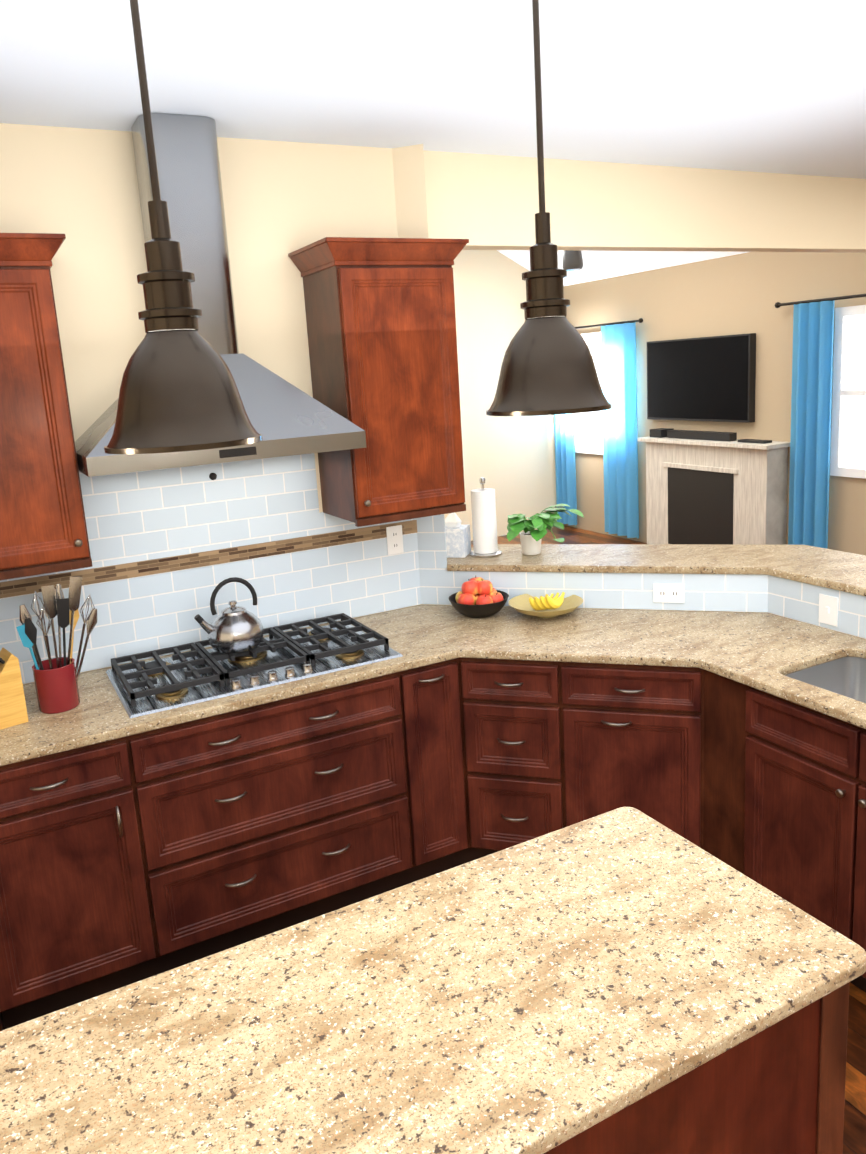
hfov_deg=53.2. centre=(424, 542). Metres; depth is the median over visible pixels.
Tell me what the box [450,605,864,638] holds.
wall
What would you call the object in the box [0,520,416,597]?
tile border
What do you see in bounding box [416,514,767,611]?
wall tile
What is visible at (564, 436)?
window curtain
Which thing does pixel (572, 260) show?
ceiling fan
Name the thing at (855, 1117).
floor
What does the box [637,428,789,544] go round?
fireplace
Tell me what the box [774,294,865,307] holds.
rod
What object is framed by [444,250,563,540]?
wall
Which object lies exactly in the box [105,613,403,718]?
cooktop
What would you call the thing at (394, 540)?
electrical outlet
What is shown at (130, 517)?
wall tile
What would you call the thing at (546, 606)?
bowl
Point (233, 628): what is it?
kettle
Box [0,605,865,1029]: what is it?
cabinet
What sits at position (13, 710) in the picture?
knife block
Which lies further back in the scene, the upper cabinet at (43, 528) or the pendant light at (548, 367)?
the upper cabinet at (43, 528)
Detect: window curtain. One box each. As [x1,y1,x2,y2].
[554,413,576,524]
[601,322,638,537]
[788,300,834,548]
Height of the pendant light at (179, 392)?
0.929 m
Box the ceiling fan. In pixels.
[563,250,582,272]
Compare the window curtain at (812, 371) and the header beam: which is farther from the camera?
the window curtain at (812, 371)
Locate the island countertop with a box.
[0,807,865,1153]
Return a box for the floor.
[3,525,865,1153]
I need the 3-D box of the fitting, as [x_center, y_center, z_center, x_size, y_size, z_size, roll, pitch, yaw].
[-0.790,-0.247,3.226,0.028,0.027,0.012,-9,13,-27]
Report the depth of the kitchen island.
1.40 m
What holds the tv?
attached to the wall at (742, 293)
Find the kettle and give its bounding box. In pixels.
[194,577,263,652]
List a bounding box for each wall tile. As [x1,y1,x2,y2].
[0,453,420,683]
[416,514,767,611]
[768,575,865,638]
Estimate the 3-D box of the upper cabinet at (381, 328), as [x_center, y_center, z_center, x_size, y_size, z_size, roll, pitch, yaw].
[-0.145,-0.605,3.302,0.561,1.006,0.388,-9,13,-27]
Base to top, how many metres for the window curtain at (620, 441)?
2.165 m
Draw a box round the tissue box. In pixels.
[445,513,470,557]
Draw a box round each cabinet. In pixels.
[0,233,91,579]
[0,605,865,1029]
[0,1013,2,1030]
[288,237,468,526]
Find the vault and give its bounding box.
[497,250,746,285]
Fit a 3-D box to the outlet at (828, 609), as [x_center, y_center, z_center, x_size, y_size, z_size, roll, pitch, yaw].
[1.429,0.239,3.065,0.010,0.105,0.075,-9,13,-27]
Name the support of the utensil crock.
on the cabinet at (176, 809)
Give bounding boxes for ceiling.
[0,0,865,178]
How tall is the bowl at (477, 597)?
0.151 m
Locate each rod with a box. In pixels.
[575,318,642,328]
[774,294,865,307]
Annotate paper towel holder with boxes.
[470,477,501,557]
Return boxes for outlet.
[386,525,403,554]
[653,584,683,602]
[818,594,837,626]
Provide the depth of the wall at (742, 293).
7.50 m
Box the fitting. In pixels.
[209,473,216,479]
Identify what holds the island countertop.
on the kitchen island
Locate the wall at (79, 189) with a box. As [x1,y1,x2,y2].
[0,123,433,684]
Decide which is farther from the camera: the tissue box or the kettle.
the tissue box
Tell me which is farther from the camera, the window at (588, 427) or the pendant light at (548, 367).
the window at (588, 427)
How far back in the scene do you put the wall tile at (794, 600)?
3.13 m
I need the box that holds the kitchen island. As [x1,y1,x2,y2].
[556,987,848,1153]
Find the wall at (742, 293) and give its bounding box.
[563,252,865,554]
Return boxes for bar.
[447,544,865,595]
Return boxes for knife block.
[0,648,28,729]
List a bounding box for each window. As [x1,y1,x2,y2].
[574,332,602,454]
[830,305,865,478]
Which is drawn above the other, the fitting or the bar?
the fitting
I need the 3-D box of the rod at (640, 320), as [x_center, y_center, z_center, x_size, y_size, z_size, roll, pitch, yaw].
[1.793,-2.271,9.053,0.123,0.050,1.500,-9,13,-27]
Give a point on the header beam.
(484, 202)
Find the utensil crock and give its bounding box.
[16,576,96,713]
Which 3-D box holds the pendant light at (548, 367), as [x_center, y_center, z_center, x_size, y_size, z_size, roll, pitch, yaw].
[0.176,-0.672,1.338,0.206,0.929,0.206,-9,13,-27]
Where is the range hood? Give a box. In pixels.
[75,113,365,476]
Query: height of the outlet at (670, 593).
0.075 m
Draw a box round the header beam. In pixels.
[423,150,865,251]
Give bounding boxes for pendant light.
[104,0,262,453]
[486,0,611,415]
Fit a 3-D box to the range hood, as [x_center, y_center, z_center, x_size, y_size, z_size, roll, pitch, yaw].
[-0.749,-0.835,2.877,0.904,1.102,0.500,-9,13,-27]
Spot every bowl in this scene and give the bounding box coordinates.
[449,575,508,617]
[509,592,582,617]
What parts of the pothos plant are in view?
pot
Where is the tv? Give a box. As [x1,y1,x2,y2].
[647,333,755,422]
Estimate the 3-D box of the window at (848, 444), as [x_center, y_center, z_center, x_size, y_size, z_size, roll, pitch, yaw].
[3.447,-1.087,6.273,0.030,1.290,1.090,-9,13,-27]
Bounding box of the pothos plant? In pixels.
[507,504,583,554]
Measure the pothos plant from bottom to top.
0.216 m
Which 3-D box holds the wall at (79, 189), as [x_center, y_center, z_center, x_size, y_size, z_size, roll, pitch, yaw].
[-1.645,0.070,2.858,3.790,2.760,0.210,-9,13,-27]

